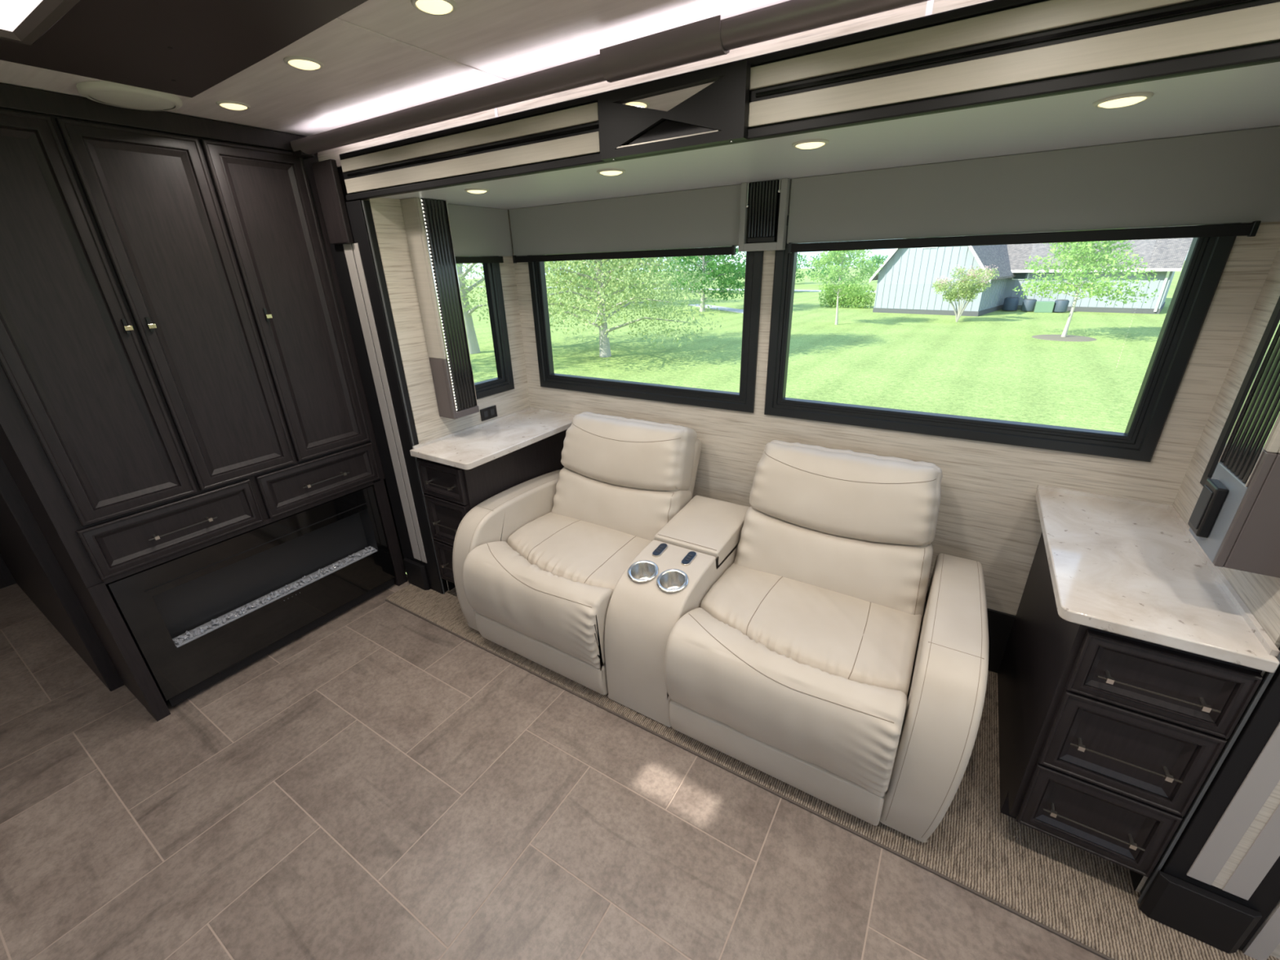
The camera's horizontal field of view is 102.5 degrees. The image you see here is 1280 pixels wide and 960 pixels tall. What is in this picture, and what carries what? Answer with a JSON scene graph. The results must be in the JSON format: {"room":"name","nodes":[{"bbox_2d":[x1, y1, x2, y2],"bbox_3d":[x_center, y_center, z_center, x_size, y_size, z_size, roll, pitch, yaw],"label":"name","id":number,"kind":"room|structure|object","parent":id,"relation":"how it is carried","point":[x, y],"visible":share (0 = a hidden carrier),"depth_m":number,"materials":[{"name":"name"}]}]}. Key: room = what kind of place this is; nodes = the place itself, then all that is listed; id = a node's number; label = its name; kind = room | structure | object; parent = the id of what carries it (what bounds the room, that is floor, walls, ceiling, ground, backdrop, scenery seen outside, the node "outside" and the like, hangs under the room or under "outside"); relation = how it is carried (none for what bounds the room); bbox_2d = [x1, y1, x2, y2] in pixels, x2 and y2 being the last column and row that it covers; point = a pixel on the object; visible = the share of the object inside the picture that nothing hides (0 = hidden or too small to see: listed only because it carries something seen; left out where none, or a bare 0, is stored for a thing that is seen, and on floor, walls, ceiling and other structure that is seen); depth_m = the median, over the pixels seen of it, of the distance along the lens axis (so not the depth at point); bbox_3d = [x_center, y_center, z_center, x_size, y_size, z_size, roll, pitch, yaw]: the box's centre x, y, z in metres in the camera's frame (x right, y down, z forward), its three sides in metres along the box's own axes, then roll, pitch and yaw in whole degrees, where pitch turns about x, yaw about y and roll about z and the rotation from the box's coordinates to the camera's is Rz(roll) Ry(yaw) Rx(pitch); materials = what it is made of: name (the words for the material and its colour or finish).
{"room":"motorhome interior","nodes":[
{"label":"motorhome interior","id":0,"kind":"room"},
{"bbox_2d":[0,555,17,588],"bbox_3d":[-3.760,-0.314,2.411,0.050,2.118,2.890,12,26,30],"label":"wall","id":1,"kind":"structure","parent":0,"point":[6,579],"depth_m":2.92,"materials":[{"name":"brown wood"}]},
{"bbox_2d":[0,0,789,136],"bbox_3d":[-0.619,-0.620,0.143,7.420,0.030,2.890,12,26,30],"label":"ceiling","id":2,"kind":"structure","parent":0,"point":[363,77],"depth_m":1.33,"materials":[{"name":"grey paint"}]},
{"bbox_2d":[75,80,182,111],"bbox_3d":[-1.535,-1.153,1.554,0.236,0.026,0.236,12,26,30],"label":"ceiling speaker","id":3,"kind":"object","parent":2,"relation":"attached to","point":[109,93],"visible":0.98,"depth_m":1.51,"materials":[{"name":"grey plastic"}]},
{"bbox_2d":[88,91,175,110],"bbox_3d":[-1.534,-1.145,1.557,0.196,0.010,0.196,12,26,30],"label":"grille","id":4,"kind":"object","parent":3,"relation":"attached to","point":[140,100],"depth_m":1.54,"materials":[{"name":"grey plastic"}]},
{"bbox_2d":[0,0,368,97],"bbox_3d":[-0.396,-0.557,0.045,3.321,0.022,1.730,12,26,30],"label":"ceiling panel","id":5,"kind":"object","parent":2,"relation":"attached to","point":[186,48],"visible":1,"depth_m":1.14,"materials":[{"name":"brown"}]},
{"bbox_2d":[0,0,42,31],"bbox_3d":[-0.943,-0.685,0.381,1.620,0.004,0.952,12,26,30],"label":"diffuser","id":6,"kind":"object","parent":5,"relation":"attached to","point":[15,15],"depth_m":1.05,"materials":[{"name":"white plastic"}]},
{"bbox_2d":[215,100,250,110],"bbox_3d":[-1.326,-1.218,1.677,0.092,0.011,0.092,12,26,30],"label":"recessed light","id":7,"kind":"object","parent":2,"relation":"in","point":[234,105],"visible":1,"depth_m":1.66,"materials":[{"name":"grey plastic"}]},
{"bbox_2d":[283,56,324,70],"bbox_3d":[-0.888,-1.098,1.360,0.092,0.011,0.092,12,26,30],"label":"recessed light","id":8,"kind":"object","parent":2,"relation":"in","point":[303,63],"visible":1,"depth_m":1.34,"materials":[{"name":"grey plastic"}]},
{"bbox_2d":[410,0,457,15],"bbox_3d":[-0.432,-0.994,1.080,0.092,0.011,0.092,12,26,30],"label":"recessed light","id":9,"kind":"object","parent":2,"relation":"in","point":[433,7],"visible":1,"depth_m":1.07,"materials":[{"name":"grey plastic"}]},
{"bbox_2d":[364,197,529,590],"bbox_3d":[-0.872,-0.410,2.700,0.050,1.920,0.757,12,26,30],"label":"wall","id":10,"kind":"structure","parent":0,"point":[387,213],"depth_m":2.37,"materials":[{"name":"fabric"}]},
{"bbox_2d":[400,197,479,419],"bbox_3d":[-0.901,-0.756,2.355,0.113,0.934,0.155,12,26,30],"label":"wall sconce","id":11,"kind":"object","parent":10,"relation":"attached to","point":[426,220],"visible":1,"depth_m":2.29,"materials":[{"name":"grey metal"}]},
{"bbox_2d":[447,580,455,591],"bbox_3d":[-0.831,0.336,2.991,0.002,0.284,0.745,12,26,30],"label":"baseboard","id":12,"kind":"structure","parent":10,"relation":"attached to","point":[451,585],"depth_m":2.76,"materials":[{"name":"black wood"}]},
{"bbox_2d":[447,203,512,263],"bbox_3d":[-0.782,-1.183,2.482,0.033,0.250,0.439,12,26,30],"label":"roller shade","id":13,"kind":"object","parent":10,"relation":"attached to","point":[480,234],"visible":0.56,"depth_m":2.49,"materials":[{"name":"grey fabric"}]},
{"bbox_2d":[480,404,497,421],"bbox_3d":[-0.812,-0.360,2.760,0.008,0.063,0.110,12,26,30],"label":"outlet plate","id":14,"kind":"object","parent":10,"relation":"attached to","point":[490,412],"visible":1,"depth_m":2.76,"materials":[{"name":"black plastic"}]},
{"bbox_2d":[484,410,488,417],"bbox_3d":[-0.822,-0.352,2.741,0.002,0.032,0.026,12,26,30],"label":"socket","id":15,"kind":"object","parent":14,"relation":"attached to","point":[486,412],"depth_m":2.74,"materials":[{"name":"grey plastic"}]},
{"bbox_2d":[489,408,494,415],"bbox_3d":[-0.798,-0.367,2.776,0.002,0.032,0.026,12,26,30],"label":"socket","id":16,"kind":"object","parent":14,"relation":"attached to","point":[491,411],"depth_m":2.77,"materials":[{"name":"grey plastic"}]},
{"bbox_2d":[474,262,514,399],"bbox_3d":[-0.855,-0.792,2.549,0.044,0.780,0.480,12,26,30],"label":"window","id":17,"kind":"structure","parent":10,"relation":"in","point":[504,382],"depth_m":2.71,"materials":[{"name":"black metal"}]},
{"bbox_2d":[0,573,1106,959],"bbox_3d":[-0.574,1.355,0.950,7.420,0.001,2.850,12,26,30],"label":"floor","id":18,"kind":"structure","parent":0,"point":[380,783],"depth_m":1.58,"materials":[{"name":"beige tile"}]},
{"bbox_2d":[0,455,124,691],"bbox_3d":[-2.630,-0.426,2.603,1.597,2.116,1.160,12,26,30],"label":"tall cabinet","id":19,"kind":"object","parent":18,"relation":"on","point":[24,550],"visible":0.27,"depth_m":2.07,"materials":[{"name":"brown wood"}]},
{"bbox_2d":[0,82,407,721],"bbox_3d":[-1.753,-0.257,2.138,0.409,2.116,1.162,12,26,30],"label":"tall cabinet","id":20,"kind":"object","parent":18,"relation":"on","point":[180,375],"visible":0.93,"depth_m":1.83,"materials":[{"name":"brown wood"}]},
{"bbox_2d":[105,484,395,706],"bbox_3d":[-1.649,0.462,2.344,0.094,0.590,1.009,12,26,30],"label":"electric fireplace","id":21,"kind":"object","parent":20,"relation":"in","point":[196,619],"visible":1,"depth_m":2.25,"materials":[{"name":"black glass"}]},
{"bbox_2d":[385,599,1115,959],"bbox_3d":[0.193,0.965,1.816,3.622,0.009,0.009,12,26,30],"label":"trim","id":22,"kind":"structure","parent":18,"relation":"on","point":[839,824],"depth_m":1.61,"materials":[{"name":"brown carpet"}]},
{"bbox_2d":[386,583,1279,959],"bbox_3d":[0.465,0.815,2.225,3.622,0.076,1.022,12,26,30],"label":"carpet","id":23,"kind":"object","parent":18,"relation":"on","point":[1090,899],"visible":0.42,"depth_m":1.48,"materials":[{"name":"beige carpet"}]},
{"bbox_2d":[311,159,448,594],"bbox_3d":[-1.189,-0.342,2.419,0.296,1.996,0.071,12,26,30],"label":"trim","id":24,"kind":"structure","parent":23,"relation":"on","point":[349,225],"depth_m":2.32,"materials":[{"name":"black wood"}]},
{"bbox_2d":[416,429,567,583],"bbox_3d":[-0.720,0.144,2.791,0.314,0.786,0.798,12,26,30],"label":"drawer pedestal","id":25,"kind":"object","parent":23,"relation":"on","point":[451,492],"visible":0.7,"depth_m":2.49,"materials":[{"name":"brown wood"}]},
{"bbox_2d":[409,407,576,469],"bbox_3d":[-0.695,-0.234,2.618,0.394,0.043,0.814,12,26,30],"label":"countertop","id":26,"kind":"structure","parent":25,"relation":"on","point":[471,447],"depth_m":2.53,"materials":[{"name":"white stone"}]},
{"bbox_2d":[452,411,988,842],"bbox_3d":[0.217,0.336,2.111,2.007,0.907,0.978,12,26,30],"label":"reclining loveseat","id":27,"kind":"object","parent":23,"relation":"on","point":[796,634],"visible":1,"depth_m":1.84,"materials":[{"name":"beige leather"}]},
{"bbox_2d":[462,511,651,671],"bbox_3d":[-0.284,0.473,2.341,0.704,0.455,0.712,12,26,30],"label":"seat cushion","id":28,"kind":"object","parent":27,"relation":"on","point":[541,587],"depth_m":2.12,"materials":[{"name":"beige leather"}]},
{"bbox_2d":[551,466,691,541],"bbox_3d":[-0.106,0.138,2.520,0.710,0.322,0.279,12,26,30],"label":"lumbar pillow","id":29,"kind":"object","parent":27,"relation":"on","point":[639,512],"depth_m":2.39,"materials":[{"name":"beige leather"}]},
{"bbox_2d":[560,411,697,491],"bbox_3d":[-0.065,-0.123,2.495,0.679,0.339,0.306,12,26,30],"label":"pillow","id":30,"kind":"object","parent":27,"relation":"on","point":[600,452],"depth_m":2.37,"materials":[{"name":"beige leather"}]},
{"bbox_2d":[664,562,922,799],"bbox_3d":[0.562,0.656,1.847,0.707,0.454,0.710,12,26,30],"label":"seat cushion","id":31,"kind":"object","parent":27,"relation":"on","point":[804,679],"depth_m":1.62,"materials":[{"name":"beige leather"}]},
{"bbox_2d":[733,506,933,617],"bbox_3d":[0.739,0.320,2.025,0.710,0.324,0.279,12,26,30],"label":"lumbar pillow","id":32,"kind":"object","parent":27,"relation":"on","point":[892,575],"depth_m":1.90,"materials":[{"name":"beige leather"}]},
{"bbox_2d":[749,440,942,546],"bbox_3d":[0.781,0.059,2.001,0.679,0.340,0.306,12,26,30],"label":"pillow","id":33,"kind":"object","parent":27,"relation":"on","point":[819,495],"depth_m":1.89,"materials":[{"name":"beige leather"}]},
{"bbox_2d":[997,531,1262,877],"bbox_3d":[1.371,0.596,1.568,0.298,0.786,0.798,12,26,30],"label":"drawer pedestal","id":34,"kind":"object","parent":23,"relation":"on","point":[1108,740],"visible":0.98,"depth_m":1.28,"materials":[{"name":"brown wood"}]},
{"bbox_2d":[1035,484,1279,673],"bbox_3d":[1.347,0.205,1.429,0.349,0.043,0.804,12,26,30],"label":"countertop","id":35,"kind":"structure","parent":34,"relation":"on","point":[1134,568],"depth_m":1.30,"materials":[{"name":"white stone"}]},
{"bbox_2d":[1137,646,1279,953],"bbox_3d":[1.370,0.277,0.953,0.192,1.850,0.069,12,26,30],"label":"trim","id":36,"kind":"structure","parent":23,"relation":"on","point":[1179,894],"depth_m":1.19,"materials":[{"name":"black wood"}]},
{"bbox_2d":[317,0,1279,959],"bbox_3d":[0.161,-0.114,1.663,7.420,2.118,0.065,12,26,30],"label":"wall","id":37,"kind":"structure","parent":0,"point":[918,10],"depth_m":1.28,"materials":[{"name":"white paint"}]},
{"bbox_2d":[331,17,506,81],"bbox_3d":[-1.145,-0.709,0.436,0.022,0.003,2.850,12,26,30],"label":"trim","id":38,"kind":"structure","parent":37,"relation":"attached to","point":[336,20],"depth_m":1.28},
{"bbox_2d":[494,107,498,117],"bbox_3d":[-0.449,-1.154,1.601,0.012,0.118,0.002,12,26,30],"label":"trim","id":39,"kind":"structure","parent":37,"relation":"attached to","point":[496,115],"depth_m":1.60,"materials":[{"name":"white"}]},
{"bbox_2d":[289,0,929,159],"bbox_3d":[0.917,-0.826,0.713,5.415,0.059,0.063,12,26,30],"label":"trim","id":40,"kind":"structure","parent":37,"relation":"attached to","point":[713,37],"depth_m":1.23,"materials":[{"name":"wood"}]},
{"bbox_2d":[339,0,1279,200],"bbox_3d":[0.410,-0.851,1.107,3.715,0.158,0.028,12,26,30],"label":"header","id":41,"kind":"object","parent":37,"relation":"attached to","point":[992,52],"visible":0.86,"depth_m":1.01,"materials":[{"name":"black"}]},
{"bbox_2d":[597,60,751,160],"bbox_3d":[0.071,-0.905,1.280,0.411,0.148,0.024,12,26,30],"label":"panel","id":42,"kind":"object","parent":41,"relation":"attached to","point":[708,107],"visible":1,"depth_m":1.26,"materials":[{"name":"black"}]},
{"bbox_2d":[924,0,933,16],"bbox_3d":[0.569,-0.934,1.006,0.012,0.118,0.002,12,26,30],"label":"ceiling light","id":43,"kind":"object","parent":37,"relation":"attached to","point":[930,3],"depth_m":1.01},
{"bbox_2d":[1211,780,1279,888],"bbox_3d":[1.366,0.273,0.940,0.019,1.530,0.002,12,26,30],"label":"trim","id":44,"kind":"structure","parent":37,"relation":"attached to","point":[1273,801],"depth_m":1.16,"materials":[{"name":"fabric"}]},
{"bbox_2d":[1242,900,1279,959],"bbox_3d":[1.467,0.306,0.898,0.034,1.866,0.026,12,26,30],"label":"trim","id":45,"kind":"structure","parent":37,"relation":"attached to","point":[1266,938],"depth_m":1.21,"materials":[{"name":"grey"}]},
{"bbox_2d":[381,62,1279,209],"bbox_3d":[0.309,-1.022,1.644,2.877,0.040,0.835,12,26,30],"label":"ceiling","id":46,"kind":"structure","parent":0,"point":[1243,98],"depth_m":1.34,"materials":[{"name":"grey"}]},
{"bbox_2d":[464,188,488,193],"bbox_3d":[-0.618,-1.095,1.950,0.092,0.011,0.092,12,26,30],"label":"recessed light","id":47,"kind":"object","parent":46,"relation":"in","point":[468,190],"visible":1,"depth_m":1.93,"materials":[{"name":"grey plastic"}]},
{"bbox_2d":[596,168,625,175],"bbox_3d":[-0.092,-0.981,1.642,0.092,0.011,0.092,12,26,30],"label":"recessed light","id":48,"kind":"object","parent":46,"relation":"in","point":[604,171],"visible":1,"depth_m":1.62,"materials":[{"name":"grey plastic"}]},
{"bbox_2d":[791,138,829,149],"bbox_3d":[0.441,-0.866,1.330,0.092,0.011,0.092,12,26,30],"label":"recessed light","id":49,"kind":"object","parent":46,"relation":"in","point":[808,144],"visible":1,"depth_m":1.31,"materials":[{"name":"grey plastic"}]},
{"bbox_2d":[1093,92,1154,108],"bbox_3d":[0.962,-0.753,1.025,0.092,0.011,0.092,12,26,30],"label":"recessed light","id":50,"kind":"object","parent":46,"relation":"in","point":[1126,100],"visible":1,"depth_m":1.01,"materials":[{"name":"grey plastic"}]},
{"bbox_2d":[507,178,1279,615],"bbox_3d":[0.541,-0.288,2.312,2.877,1.920,0.050,12,26,30],"label":"wall","id":51,"kind":"structure","parent":0,"point":[988,515],"depth_m":1.95,"materials":[{"name":"fabric"}]},
{"bbox_2d":[528,218,764,413],"bbox_3d":[-0.031,-0.779,2.461,1.257,0.780,0.044,12,26,30],"label":"window","id":52,"kind":"structure","parent":51,"relation":"in","point":[743,401],"depth_m":2.48,"materials":[{"name":"black"}]},
{"bbox_2d":[508,184,741,263],"bbox_3d":[-0.135,-1.141,2.341,1.251,0.252,0.036,12,26,30],"label":"roller shade","id":53,"kind":"object","parent":52,"relation":"attached to","point":[693,220],"visible":0.91,"depth_m":2.28,"materials":[{"name":"grey fabric"}]},
{"bbox_2d":[737,177,791,251],"bbox_3d":[0.476,-1.014,1.977,0.180,0.240,0.044,12,26,30],"label":"air vent","id":54,"kind":"object","parent":51,"relation":"attached to","point":[762,202],"visible":1,"depth_m":1.96,"materials":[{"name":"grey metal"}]},
{"bbox_2d":[926,592,1015,672],"bbox_3d":[0.545,0.462,2.597,2.777,0.284,0.011,12,26,30],"label":"baseboard","id":55,"kind":"structure","parent":51,"relation":"attached to","point":[1000,624],"depth_m":2.06,"materials":[{"name":"black"}]},
{"bbox_2d":[764,215,1241,462],"bbox_3d":[1.083,-0.538,1.809,1.267,0.780,0.044,12,26,30],"label":"window","id":56,"kind":"structure","parent":51,"relation":"in","point":[1206,258],"depth_m":1.72,"materials":[{"name":"black"}]},
{"bbox_2d":[786,125,1279,253],"bbox_3d":[1.109,-0.873,1.614,1.296,0.252,0.036,12,26,30],"label":"roller shade","id":57,"kind":"object","parent":51,"relation":"attached to","point":[1215,180],"visible":1,"depth_m":1.53,"materials":[{"name":"grey fabric"}]},
{"bbox_2d":[1135,246,1279,892],"bbox_3d":[1.527,0.108,1.296,0.050,1.920,0.757,12,26,30],"label":"wall","id":58,"kind":"structure","parent":0,"point":[1260,593],"depth_m":1.39,"materials":[{"name":"fabric"}]},
{"bbox_2d":[1129,870,1143,890],"bbox_3d":[1.522,0.845,1.614,0.002,0.284,0.745,12,26,30],"label":"baseboard","id":59,"kind":"structure","parent":58,"relation":"attached to","point":[1136,877],"depth_m":1.38,"materials":[{"name":"black"}]},
{"bbox_2d":[1187,320,1279,577],"bbox_3d":[1.314,-0.258,0.984,0.132,0.912,0.185,12,26,30],"label":"wall sconce","id":60,"kind":"object","parent":58,"relation":"attached to","point":[1234,518],"visible":1,"depth_m":1.07,"materials":[{"name":"grey metal"}]},
{"bbox_2d":[1187,478,1228,537],"bbox_3d":[1.288,0.064,1.165,0.020,0.120,0.070,12,26,30],"label":"switch","id":61,"kind":"object","parent":60,"relation":"attached to","point":[1212,501],"depth_m":1.15,"materials":[{"name":"grey plastic"}]},
{"bbox_2d":[1200,296,1279,486],"bbox_3d":[1.482,-0.262,1.122,0.044,0.780,0.490,12,26,30],"label":"window","id":62,"kind":"structure","parent":58,"relation":"in","point":[1274,319],"depth_m":1.35,"materials":[{"name":"black"}]},
{"label":"outside","id":63,"kind":"structure","parent":0,"visible":0},
{"bbox_2d":[405,260,1185,573],"bbox_3d":[11.606,-26.928,70.335,220.000,0.001,260.000,12,26,30],"label":"lawn","id":64,"kind":"structure","parent":63,"point":[990,365],"depth_m":14.87,"materials":[{"name":"green plant"}]},
{"bbox_2d":[456,262,489,354],"bbox_3d":[-5.816,-7.847,16.257,6.717,7.448,6.898,12,26,30],"label":"shade tree","id":65,"kind":"object","parent":64,"relation":"on","point":[473,346],"visible":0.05,"depth_m":16.78,"materials":[{"name":"green plant"}]},
{"bbox_2d":[550,263,586,290],"bbox_3d":[-7.049,-21.769,51.956,6.357,5.647,6.378,-12,25,-23],"label":"tree","id":66,"kind":"object","parent":64,"relation":"on","point":[585,264],"visible":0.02,"depth_m":52.75,"materials":[{"name":"green plant"}]},
{"bbox_2d":[545,257,649,302],"bbox_3d":[-3.135,-15.196,34.729,8.543,6.608,9.621,12,26,30],"label":"oak tree","id":67,"kind":"object","parent":64,"relation":"on","point":[632,258],"visible":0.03,"depth_m":34.70,"materials":[{"name":"green plant"}]},
{"bbox_2d":[482,249,723,357],"bbox_3d":[-1.135,-7.146,14.847,6.897,7.000,6.955,-1,23,2],"label":"shade tree","id":68,"kind":"object","parent":64,"relation":"on","point":[624,277],"visible":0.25,"depth_m":14.27,"materials":[{"name":"green plant"}]},
{"bbox_2d":[619,257,661,290],"bbox_3d":[-0.096,-20.813,50.424,6.392,4.704,6.080,12,26,30],"label":"tree","id":69,"kind":"object","parent":64,"relation":"on","point":[641,258],"visible":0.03,"depth_m":50.64,"materials":[{"name":"green plant"}]},
{"bbox_2d":[467,286,875,292],"bbox_3d":[-5.686,-24.530,65.782,96.400,0.060,21.163,12,26,30],"label":"road","id":70,"kind":"structure","parent":64,"relation":"on","point":[468,286],"depth_m":48.55,"materials":[{"name":"grey"}]},
{"bbox_2d":[669,255,712,293],"bbox_3d":[4.848,-19.686,48.501,4.909,3.851,4.860,1,23,6],"label":"tree","id":71,"kind":"object","parent":64,"relation":"on","point":[696,258],"visible":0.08,"depth_m":48.42,"materials":[{"name":"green plant"}]},
{"bbox_2d":[671,256,715,278],"bbox_3d":[7.168,-28.390,67.705,7.611,4.965,7.612,-12,25,-23],"label":"tree","id":72,"kind":"object","parent":64,"relation":"on","point":[681,256],"visible":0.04,"depth_m":68.28,"materials":[{"name":"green plant"}]},
{"bbox_2d":[647,246,746,311],"bbox_3d":[3.611,-12.386,28.883,6.497,5.588,6.602,9,25,25],"label":"oak tree","id":73,"kind":"object","parent":64,"relation":"on","point":[705,260],"visible":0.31,"depth_m":28.96,"materials":[{"name":"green plant"}]},
{"bbox_2d":[688,304,743,313],"bbox_3d":[5.279,-10.291,30.987,1.244,0.060,9.685,-8,24,-15],"label":"garden path","id":74,"kind":"structure","parent":64,"relation":"on","point":[713,307],"depth_m":31.16,"materials":[{"name":"grey concrete"}]},
{"bbox_2d":[709,262,745,292],"bbox_3d":[8.071,-18.020,45.769,3.842,2.718,3.517,12,26,30],"label":"tree","id":75,"kind":"object","parent":64,"relation":"on","point":[729,282],"visible":0.39,"depth_m":45.40,"materials":[{"name":"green plant"}]},
{"bbox_2d":[795,253,810,282],"bbox_3d":[17.743,-25.435,61.746,5.844,3.555,5.816,12,26,30],"label":"tree","id":76,"kind":"object","parent":64,"relation":"on","point":[799,255],"visible":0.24,"depth_m":61.00,"materials":[{"name":"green plant"}]},
{"bbox_2d":[801,252,850,282],"bbox_3d":[20.145,-22.883,55.713,4.858,3.378,4.885,-1,23,1],"label":"tree","id":77,"kind":"object","parent":64,"relation":"on","point":[818,258],"visible":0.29,"depth_m":55.99,"materials":[{"name":"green plant"}]},
{"bbox_2d":[804,240,884,324],"bbox_3d":[8.422,-8.237,21.572,2.966,3.315,2.684,-16,26,-30],"label":"young tree","id":78,"kind":"object","parent":64,"relation":"on","point":[832,255],"visible":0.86,"depth_m":21.19,"materials":[{"name":"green plant"}]},
{"bbox_2d":[817,284,875,308],"bbox_3d":[12.003,-10.612,29.891,3.344,1.577,1.081,19,30,40],"label":"hedge","id":79,"kind":"object","parent":64,"relation":"on","point":[861,300],"visible":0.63,"depth_m":29.66,"materials":[{"name":"green plant"}]},
{"bbox_2d":[855,253,888,275],"bbox_3d":[28.242,-24.866,59.961,5.776,3.334,5.026,12,26,30],"label":"tree","id":80,"kind":"object","parent":64,"relation":"on","point":[876,257],"visible":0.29,"depth_m":59.58,"materials":[{"name":"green plant"}]},
{"bbox_2d":[931,264,999,321],"bbox_3d":[13.620,-7.879,21.686,2.325,2.307,2.020,15,28,34],"label":"flowering bush","id":81,"kind":"object","parent":64,"relation":"on","point":[970,278],"visible":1,"depth_m":21.31,"materials":[{"name":"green plant"}]},
{"bbox_2d":[1002,297,1019,311],"bbox_3d":[18.503,-8.789,25.609,0.620,0.600,0.620,12,26,30],"label":"air conditioner","id":82,"kind":"object","parent":64,"relation":"on","point":[1011,304],"visible":1,"depth_m":25.41,"materials":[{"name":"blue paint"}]},
{"bbox_2d":[1021,298,1036,311],"bbox_3d":[19.035,-8.565,25.128,0.550,0.530,0.550,12,26,30],"label":"trash can","id":83,"kind":"object","parent":64,"relation":"on","point":[1028,304],"visible":0.99,"depth_m":24.96,"materials":[{"name":"blue paint"}]},
{"bbox_2d":[869,225,1193,316],"bbox_3d":[19.358,-11.253,25.557,11.280,5.220,10.230,20,31,41],"label":"house","id":84,"kind":"structure","parent":64,"relation":"on","point":[904,284],"depth_m":24.57,"materials":[{"name":"grey"}]},
{"bbox_2d":[1033,301,1054,312],"bbox_3d":[19.356,-8.290,24.592,0.700,0.500,0.400,12,26,30],"label":"utility box","id":85,"kind":"object","parent":64,"relation":"on","point":[1040,306],"visible":1,"depth_m":24.44,"materials":[{"name":"green metal"}]},
{"bbox_2d":[1052,299,1069,311],"bbox_3d":[19.920,-8.246,24.305,0.550,0.530,0.550,12,26,30],"label":"trash can","id":86,"kind":"object","parent":64,"relation":"on","point":[1060,305],"visible":0.99,"depth_m":24.13,"materials":[{"name":"blue paint"}]},
{"bbox_2d":[1031,334,1096,341],"bbox_3d":[14.067,-4.735,17.055,1.720,0.035,1.720,12,26,30],"label":"mulch ring","id":87,"kind":"object","parent":64,"relation":"on","point":[1048,337],"visible":0.97,"depth_m":16.86,"materials":[{"name":"brown"}]},
{"bbox_2d":[1012,228,1159,337],"bbox_3d":[14.078,-6.554,16.327,3.257,3.960,3.570,-13,25,-26],"label":"young tree","id":88,"kind":"object","parent":87,"relation":"on","point":[1082,264],"visible":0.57,"depth_m":15.92,"materials":[{"name":"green plant"}]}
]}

